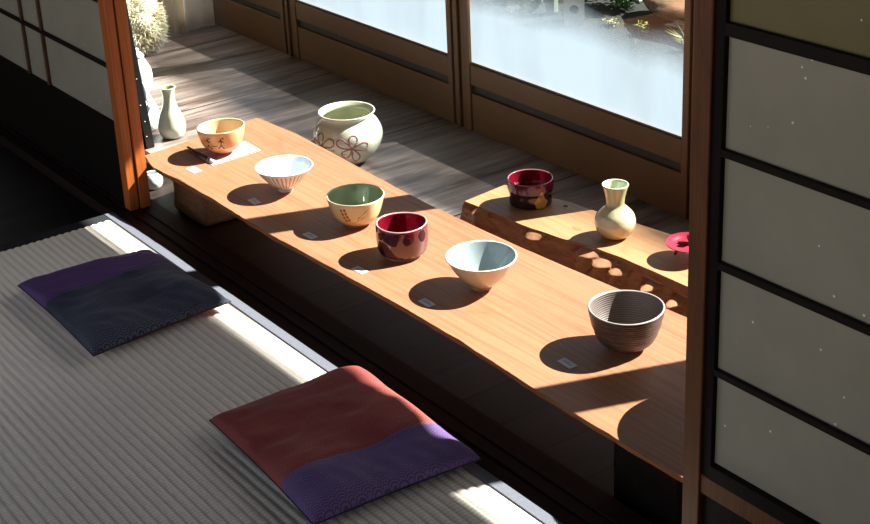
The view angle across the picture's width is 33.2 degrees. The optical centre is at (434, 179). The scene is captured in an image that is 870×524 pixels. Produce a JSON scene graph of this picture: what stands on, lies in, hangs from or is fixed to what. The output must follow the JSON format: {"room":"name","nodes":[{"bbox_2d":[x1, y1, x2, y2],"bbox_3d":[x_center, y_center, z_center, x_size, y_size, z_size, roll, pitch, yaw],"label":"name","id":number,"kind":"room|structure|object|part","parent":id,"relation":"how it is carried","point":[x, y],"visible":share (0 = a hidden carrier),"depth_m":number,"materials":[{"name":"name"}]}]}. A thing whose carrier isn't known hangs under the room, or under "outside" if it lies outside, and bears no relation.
{"room":"japanese tatami room","nodes":[
{"label":"japanese tatami room","id":0,"kind":"room"},
{"bbox_2d":[0,144,100,244],"bbox_3d":[-1.280,0.584,2.127,2.338,0.030,6.000,-18,27,-33],"label":"floor","id":1,"kind":"structure","parent":0,"point":[31,203],"depth_m":3.34,"materials":[{"name":"black wood"}]},
{"bbox_2d":[0,212,562,523],"bbox_3d":[-0.492,0.483,2.207,0.937,0.031,1.984,-18,27,-33],"label":"mat","id":2,"kind":"object","parent":1,"relation":"on","point":[123,434],"visible":0.76,"depth_m":2.39,"materials":[{"name":"beige fabric"}]},
{"bbox_2d":[17,249,230,356],"bbox_3d":[-0.589,0.213,2.769,0.295,0.051,0.371,-18,27,-33],"label":"floor cushion","id":3,"kind":"object","parent":2,"relation":"on","point":[108,303],"visible":1,"depth_m":2.72,"materials":[{"name":"blue fabric"}]},
{"bbox_3d":[-0.662,0.177,2.850,0.270,0.028,0.140,-18,27,-33],"label":"panel","id":4,"kind":"part","parent":3,"relation":"part of","materials":[{"name":"fabric"}]},
{"bbox_2d":[209,366,481,523],"bbox_3d":[-0.147,0.396,2.272,0.289,0.052,0.360,-16,26,-29],"label":"floor cushion","id":5,"kind":"object","parent":2,"relation":"on","point":[336,442],"visible":1,"depth_m":2.23,"materials":[{"name":"red fabric"}]},
{"bbox_3d":[-0.179,0.373,2.309,0.278,0.034,0.251,-16,26,-30],"label":"panel","id":6,"kind":"part","parent":5,"relation":"part of","materials":[{"name":"red fabric"}]},
{"bbox_3d":[-0.080,0.424,2.173,0.287,0.034,0.107,-16,26,-29],"label":"panel","id":7,"kind":"part","parent":5,"relation":"part of","materials":[{"name":"purple fabric"}]},
{"bbox_2d":[126,0,169,55],"bbox_3d":[-0.920,-0.484,4.435,0.244,0.208,0.176,-18,27,-33],"label":"flower bouquet","id":8,"kind":"object","parent":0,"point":[149,26],"visible":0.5,"depth_m":4.41,"materials":[{"name":"white plant"}]},
{"bbox_2d":[143,24,688,497],"bbox_3d":[0.323,0.254,2.808,0.927,0.030,4.900,-18,27,-33],"label":"floor","id":9,"kind":"structure","parent":0,"point":[215,71],"depth_m":3.42,"materials":[{"name":"wood"}]},
{"bbox_2d":[125,0,154,148],"bbox_3d":[-0.894,-0.568,3.664,0.092,0.949,0.421,-18,27,-33],"label":"leaning board","id":10,"kind":"object","parent":9,"relation":"on","point":[148,142],"visible":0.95,"depth_m":3.65,"materials":[{"name":"black paint"}]},
{"bbox_2d":[135,48,159,131],"bbox_3d":[-0.765,-0.234,3.788,0.084,0.224,0.097,2,23,11],"label":"vase","id":11,"kind":"object","parent":9,"relation":"on","point":[145,69],"visible":0.38,"depth_m":3.77,"materials":[{"name":"white ceramic"}]},
{"bbox_3d":[-0.768,-0.328,3.757,0.036,0.026,0.036,-18,27,-33],"label":"lid","id":12,"kind":"part","parent":11,"relation":"part of","materials":[{"name":"white ceramic"}]},
{"bbox_3d":[-0.745,-0.209,3.758,0.014,0.085,0.039,-18,27,-33],"label":"handle","id":13,"kind":"part","parent":11,"relation":"part of","materials":[{"name":"white ceramic"}]},
{"bbox_2d":[147,170,162,189],"bbox_3d":[-0.667,0.001,3.447,0.047,0.039,0.047,-18,27,-33],"label":"jar","id":14,"kind":"object","parent":9,"relation":"on","point":[155,180],"visible":0.7,"depth_m":3.43,"materials":[{"name":"white ceramic"}]},
{"bbox_2d":[158,85,185,139],"bbox_3d":[-0.681,-0.175,3.752,0.072,0.135,0.072,-18,27,-33],"label":"bottle vase","id":15,"kind":"object","parent":9,"relation":"on","point":[171,121],"visible":1,"depth_m":3.73,"materials":[{"name":"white ceramic"}]},
{"bbox_2d":[213,0,282,51],"bbox_3d":[-0.708,-1.370,4.350,0.033,1.895,0.746,-18,27,-33],"label":"window","id":16,"kind":"structure","parent":9,"relation":"on","point":[257,20],"depth_m":4.53,"materials":[{"name":"brown wood"}]},
{"bbox_2d":[156,0,214,35],"bbox_3d":[-0.877,-1.201,4.326,0.312,1.606,0.065,-11,24,-19],"label":"curtain","id":17,"kind":"object","parent":16,"relation":"hanging from","point":[184,15],"visible":0.52,"depth_m":4.64,"materials":[{"name":"fabric"}]},
{"bbox_3d":[-0.674,-0.636,4.651,0.033,0.059,0.746,-18,27,-33],"label":"rail","id":18,"kind":"part","parent":16,"relation":"part of","materials":[{"name":"brown wood"}]},
{"bbox_2d":[279,0,299,58],"bbox_3d":[-0.466,-1.253,4.029,0.025,1.900,0.091,-18,27,-33],"label":"trim","id":19,"kind":"structure","parent":9,"relation":"on","point":[290,23],"depth_m":4.35,"materials":[{"name":"brown wood"}]},
{"bbox_2d":[0,121,652,523],"bbox_3d":[-0.358,0.239,2.861,0.100,0.074,5.800,-18,27,-33],"label":"door track","id":20,"kind":"structure","parent":9,"relation":"attached to","point":[544,481],"depth_m":2.58,"materials":[{"name":"brown wood"}]},
{"bbox_2d":[0,0,138,210],"bbox_3d":[-1.084,-0.878,3.397,0.022,1.648,1.302,-18,27,-33],"label":"door","id":21,"kind":"structure","parent":20,"relation":"on","point":[62,87],"depth_m":3.34,"materials":[{"name":"brown wood"}]},
{"bbox_3d":[-1.074,-0.488,3.569,0.001,0.143,1.274,-18,27,-33],"label":"paper pane","id":22,"kind":"part","parent":21,"relation":"part of","materials":[{"name":"white paper"}]},
{"bbox_3d":[-1.068,-0.361,3.620,0.001,0.130,1.274,-18,27,-33],"label":"paper pane","id":23,"kind":"part","parent":21,"relation":"part of","materials":[{"name":"white paper"}]},
{"bbox_3d":[-1.066,-0.291,3.648,0.018,0.022,1.274,-18,27,-33],"label":"rail","id":24,"kind":"part","parent":21,"relation":"part of","materials":[{"name":"brown wood"}]},
{"bbox_3d":[-1.064,-0.268,3.658,0.016,0.028,1.274,-18,27,-33],"label":"board rail","id":25,"kind":"part","parent":21,"relation":"part of","materials":[{"name":"brown wood"}]},
{"bbox_2d":[112,0,150,207],"bbox_3d":[-1.063,-0.884,3.409,0.024,1.648,1.305,-18,27,-33],"label":"door","id":26,"kind":"structure","parent":20,"relation":"on","point":[119,6],"depth_m":3.14,"materials":[{"name":"brown wood"}]},
{"bbox_2d":[682,0,869,523],"bbox_3d":[0.801,0.007,1.019,0.024,1.648,1.676,-18,27,-33],"label":"door","id":27,"kind":"structure","parent":20,"relation":"on","point":[777,414],"depth_m":1.66,"materials":[{"name":"brown wood"}]},
{"bbox_3d":[0.838,0.618,1.256,0.018,0.028,1.647,-18,27,-33],"label":"board rail","id":28,"kind":"part","parent":27,"relation":"part of","materials":[{"name":"brown wood"}]},
{"bbox_3d":[0.841,0.597,1.240,0.020,0.022,1.631,-18,27,-33],"label":"rail","id":29,"kind":"part","parent":27,"relation":"part of","materials":[{"name":"brown wood"}]},
{"bbox_3d":[0.838,0.525,1.211,0.001,0.133,1.631,-18,27,-33],"label":"paper pane","id":30,"kind":"part","parent":27,"relation":"part of","materials":[{"name":"white paper"}]},
{"bbox_3d":[0.832,0.396,1.158,0.001,0.145,1.631,-18,27,-33],"label":"paper pane","id":31,"kind":"part","parent":27,"relation":"part of","materials":[{"name":"white paper"}]},
{"bbox_3d":[0.826,0.262,1.103,0.001,0.144,1.631,-18,27,-33],"label":"paper pane","id":32,"kind":"part","parent":27,"relation":"part of","materials":[{"name":"white paper"}]},
{"bbox_3d":[0.820,0.126,1.048,0.001,0.148,1.631,-18,27,-33],"label":"paper pane","id":33,"kind":"part","parent":27,"relation":"part of","materials":[{"name":"white paper"}]},
{"bbox_3d":[0.813,-0.016,0.990,0.001,0.159,1.631,-18,27,-33],"label":"paper pane","id":34,"kind":"part","parent":27,"relation":"part of","materials":[{"name":"beige paper"}]},
{"bbox_2d":[313,101,382,164],"bbox_3d":[-0.211,-0.107,3.536,0.170,0.131,0.170,-18,27,-33],"label":"jar","id":35,"kind":"object","parent":9,"relation":"on","point":[350,130],"visible":0.91,"depth_m":3.48,"materials":[{"name":"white ceramic"}]},
{"bbox_2d":[295,0,449,120],"bbox_3d":[-0.209,-1.136,3.720,0.033,1.895,0.746,-18,27,-33],"label":"sliding door","id":36,"kind":"structure","parent":9,"relation":"on","point":[397,49],"depth_m":3.96,"materials":[{"name":"brown wood"}]},
{"bbox_3d":[-0.175,-0.401,4.020,0.033,0.059,0.746,-18,27,-33],"label":"rail","id":37,"kind":"part","parent":36,"relation":"part of","materials":[{"name":"brown wood"}]},
{"bbox_3d":[-0.217,-1.149,3.709,0.004,1.561,0.746,-18,27,-33],"label":"glass pane","id":38,"kind":"part","parent":36,"relation":"part of","materials":[{"name":"clear glass"}]},
{"bbox_2d":[145,118,686,523],"bbox_3d":[0.029,0.222,2.688,0.374,0.145,1.888,-18,27,-33],"label":"table","id":39,"kind":"object","parent":9,"relation":"on","point":[536,316],"visible":0.66,"depth_m":2.52,"materials":[{"name":"brown wood"}]},
{"bbox_2d":[186,166,201,172],"bbox_3d":[-0.521,-0.022,3.153,0.020,0.001,0.036,-19,28,-35],"label":"name card","id":40,"kind":"object","parent":39,"relation":"on","point":[193,169],"visible":1,"depth_m":3.15,"materials":[{"name":"white paper"}]},
{"bbox_2d":[198,141,260,165],"bbox_3d":[-0.458,-0.060,3.239,0.130,0.001,0.088,-18,27,-33],"label":"folded paper","id":41,"kind":"object","parent":39,"relation":"on","point":[245,148],"visible":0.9,"depth_m":3.23,"materials":[{"name":"white paper"}]},
{"bbox_2d":[187,146,214,163],"bbox_3d":[-0.519,-0.056,3.226,0.012,0.008,0.123,-18,27,-33],"label":"wooden stick","id":42,"kind":"object","parent":41,"relation":"on","point":[205,157],"visible":1,"depth_m":3.21,"materials":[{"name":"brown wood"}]},
{"bbox_2d":[196,118,244,154],"bbox_3d":[-0.472,-0.092,3.229,0.110,0.064,0.110,-18,27,-33],"label":"bowl","id":43,"kind":"object","parent":41,"relation":"on","point":[221,136],"visible":1,"depth_m":3.21,"materials":[{"name":"beige ceramic"}]},
{"bbox_2d":[248,198,260,204],"bbox_3d":[-0.368,0.043,2.975,0.016,0.001,0.032,-16,26,-30],"label":"name card","id":44,"kind":"object","parent":39,"relation":"on","point":[254,201],"visible":1,"depth_m":2.97,"materials":[{"name":"white paper"}]},
{"bbox_2d":[254,155,312,192],"bbox_3d":[-0.310,-0.004,3.014,0.121,0.055,0.121,11,26,30],"label":"bowl","id":45,"kind":"object","parent":39,"relation":"on","point":[283,172],"visible":1,"depth_m":3.03,"materials":[{"name":"white ceramic"}]},
{"bbox_2d":[302,232,317,238],"bbox_3d":[-0.240,0.107,2.805,0.016,0.001,0.032,-19,28,-35],"label":"name card","id":46,"kind":"object","parent":39,"relation":"on","point":[308,234],"visible":1,"depth_m":2.80,"materials":[{"name":"white paper"}]},
{"bbox_2d":[326,183,384,227],"bbox_3d":[-0.153,0.056,2.839,0.114,0.062,0.114,-21,29,-38],"label":"bowl","id":47,"kind":"object","parent":39,"relation":"on","point":[356,205],"visible":1,"depth_m":2.83,"materials":[{"name":"beige ceramic"}]},
{"bbox_2d":[351,266,368,273],"bbox_3d":[-0.137,0.164,2.654,0.016,0.001,0.032,-19,28,-35],"label":"name card","id":48,"kind":"object","parent":39,"relation":"on","point":[358,269],"visible":1,"depth_m":2.65,"materials":[{"name":"white paper"}]},
{"bbox_2d":[375,212,427,261],"bbox_3d":[-0.060,0.107,2.699,0.098,0.066,0.098,-18,27,-33],"label":"tea cup","id":49,"kind":"object","parent":39,"relation":"on","point":[400,236],"visible":1,"depth_m":2.67,"materials":[{"name":"ceramic"}]},
{"bbox_2d":[383,235,398,244],"bbox_3d":[-0.081,0.110,2.653,0.031,0.021,0.004,7,24,23],"label":"spot","id":50,"kind":"object","parent":49,"relation":"on","point":[387,239],"depth_m":2.65,"materials":[{"name":"brown ceramic"}]},
{"bbox_2d":[389,240,397,246],"bbox_3d":[-0.077,0.114,2.653,0.020,0.017,0.002,5,24,19],"label":"spot","id":51,"kind":"object","parent":49,"relation":"on","point":[392,243],"depth_m":2.65,"materials":[{"name":"brown ceramic"}]},
{"bbox_2d":[403,238,411,246],"bbox_3d":[-0.051,0.113,2.650,0.017,0.018,0.001,-7,23,-10],"label":"spot","id":52,"kind":"object","parent":49,"relation":"on","point":[407,242],"depth_m":2.65,"materials":[{"name":"brown ceramic"}]},
{"bbox_2d":[418,229,424,241],"bbox_3d":[-0.024,0.102,2.664,0.002,0.024,0.021,15,28,37],"label":"spot","id":53,"kind":"object","parent":49,"relation":"on","point":[421,232],"depth_m":2.66,"materials":[{"name":"brown ceramic"}]},
{"bbox_2d":[418,298,435,306],"bbox_3d":[-0.014,0.212,2.522,0.016,0.001,0.032,-18,27,-33],"label":"name card","id":54,"kind":"object","parent":39,"relation":"on","point":[426,302],"visible":1,"depth_m":2.52,"materials":[{"name":"white paper"}]},
{"bbox_2d":[445,240,516,291],"bbox_3d":[0.082,0.160,2.559,0.127,0.062,0.129,-18,27,-33],"label":"bowl","id":55,"kind":"object","parent":39,"relation":"on","point":[481,264],"visible":1,"depth_m":2.58,"materials":[{"name":"beige ceramic"}]},
{"bbox_2d":[557,358,577,368],"bbox_3d":[0.209,0.290,2.307,0.016,0.001,0.032,-16,26,-30],"label":"name card","id":56,"kind":"object","parent":39,"relation":"on","point":[564,361],"visible":1,"depth_m":2.31,"materials":[{"name":"white paper"}]},
{"bbox_2d":[588,290,664,353],"bbox_3d":[0.306,0.234,2.336,0.122,0.074,0.122,-8,23,-14],"label":"bowl","id":57,"kind":"object","parent":39,"relation":"on","point":[622,321],"visible":1,"depth_m":2.34,"materials":[{"name":"ceramic"}]},
{"bbox_2d":[445,0,474,130],"bbox_3d":[0.033,-1.018,3.399,0.025,1.900,0.091,-18,27,-33],"label":"trim","id":58,"kind":"structure","parent":9,"relation":"on","point":[458,29],"depth_m":3.69,"materials":[{"name":"brown wood"}]},
{"bbox_2d":[460,185,688,316],"bbox_3d":[0.517,0.223,2.700,0.229,0.091,1.238,-20,28,-36],"label":"plank","id":59,"kind":"object","parent":9,"relation":"on","point":[562,232],"visible":0.33,"depth_m":2.87,"materials":[{"name":"brown wood"}]},
{"bbox_2d":[507,169,553,209],"bbox_3d":[0.199,0.021,3.038,0.096,0.057,0.096,-13,24,-24],"label":"tea cup","id":60,"kind":"object","parent":59,"relation":"on","point":[529,189],"visible":1,"depth_m":3.01,"materials":[{"name":"red ceramic"}]},
{"bbox_2d":[594,179,635,239],"bbox_3d":[0.352,0.059,2.854,0.082,0.112,0.082,10,25,28],"label":"bottle vase","id":61,"kind":"object","parent":59,"relation":"on","point":[614,220],"visible":1,"depth_m":2.83,"materials":[{"name":"beige ceramic"}]},
{"bbox_2d":[665,232,688,254],"bbox_3d":[0.482,0.126,2.761,0.092,0.048,0.092,13,27,34],"label":"dish","id":62,"kind":"object","parent":59,"relation":"on","point":[679,242],"visible":0.44,"depth_m":2.76,"materials":[{"name":"pink ceramic"}]},
{"bbox_2d":[470,1,682,215],"bbox_3d":[0.286,-0.903,3.094,0.033,1.895,0.734,-18,27,-33],"label":"sliding door","id":63,"kind":"structure","parent":9,"relation":"on","point":[559,92],"depth_m":3.35,"materials":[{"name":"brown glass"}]},
{"bbox_3d":[0.320,-0.168,3.394,0.033,0.059,0.734,-18,27,-33],"label":"rail","id":64,"kind":"part","parent":63,"relation":"part of","materials":[{"name":"brown wood"}]},
{"bbox_3d":[0.325,-0.074,3.433,0.031,0.102,0.734,-18,27,-33],"label":"panel","id":65,"kind":"part","parent":63,"relation":"part of","materials":[{"name":"brown wood"}]},
{"bbox_3d":[0.278,-0.916,3.083,0.004,1.561,0.734,-18,27,-33],"label":"glass pane","id":66,"kind":"part","parent":63,"relation":"part of","materials":[{"name":"clear glass"}]},
{"bbox_2d":[680,0,694,219],"bbox_3d":[0.524,-0.787,2.777,0.025,1.900,0.091,-18,27,-33],"label":"trim","id":67,"kind":"structure","parent":9,"relation":"on","point":[689,11],"depth_m":3.06,"materials":[{"name":"brown wood"}]},
{"bbox_2d":[473,0,683,62],"bbox_3d":[4.478,-1.492,7.636,11.820,0.100,17.000,-18,27,-33],"label":"ground","id":68,"kind":"structure","parent":0,"point":[624,32],"depth_m":5.79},
{"bbox_2d":[516,0,542,11],"bbox_3d":[0.389,-0.743,6.011,0.098,0.095,0.110,-9,23,-15],"label":"rock","id":69,"kind":"object","parent":68,"relation":"on","point":[525,5],"visible":1,"depth_m":5.97,"materials":[{"name":"grey stone"}]},
{"bbox_2d":[546,0,557,14],"bbox_3d":[0.477,-0.742,5.952,0.040,0.130,0.050,-18,27,-33],"label":"stone slab","id":70,"kind":"object","parent":68,"relation":"on","point":[551,5],"visible":1,"depth_m":5.95,"materials":[{"name":"grey stone"}]},
{"bbox_2d":[564,0,584,24],"bbox_3d":[0.552,-0.724,5.793,0.150,0.210,0.140,0,22,6],"label":"stone lantern","id":71,"kind":"object","parent":68,"relation":"on","point":[573,9],"visible":0.94,"depth_m":5.79,"materials":[{"name":"grey stone"}]},
{"bbox_2d":[601,18,621,26],"bbox_3d":[0.696,-0.623,5.771,0.064,0.041,0.098,-18,27,-33],"label":"shrub","id":72,"kind":"object","parent":68,"relation":"on","point":[610,21],"visible":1,"depth_m":5.77,"materials":[{"name":"yellow plant"}]},
{"bbox_2d":[604,0,641,8],"bbox_3d":[0.777,-0.810,5.978,0.216,0.218,0.254,-18,27,-33],"label":"shrub","id":73,"kind":"object","parent":68,"relation":"on","point":[623,3],"visible":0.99,"depth_m":5.96,"materials":[{"name":"green plant"}]},
{"bbox_2d":[634,20,649,34],"bbox_3d":[0.801,-0.588,5.636,0.056,0.064,0.075,-18,27,-33],"label":"shrub","id":74,"kind":"object","parent":68,"relation":"on","point":[641,30],"visible":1,"depth_m":5.64,"materials":[{"name":"yellow plant"}]},
{"bbox_2d":[642,0,684,24],"bbox_3d":[1.187,-0.637,5.638,0.538,0.112,0.897,-22,29,-39],"label":"rock","id":75,"kind":"object","parent":68,"relation":"on","point":[672,10],"visible":0.12,"depth_m":5.62,"materials":[{"name":"brown stone"}]},
{"bbox_2d":[665,25,683,45],"bbox_3d":[0.921,-0.523,5.423,0.142,0.088,0.148,-1,22,3],"label":"grass tuft","id":76,"kind":"object","parent":68,"relation":"on","point":[681,39],"visible":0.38,"depth_m":5.41,"materials":[{"name":"yellow plant"}]}
]}

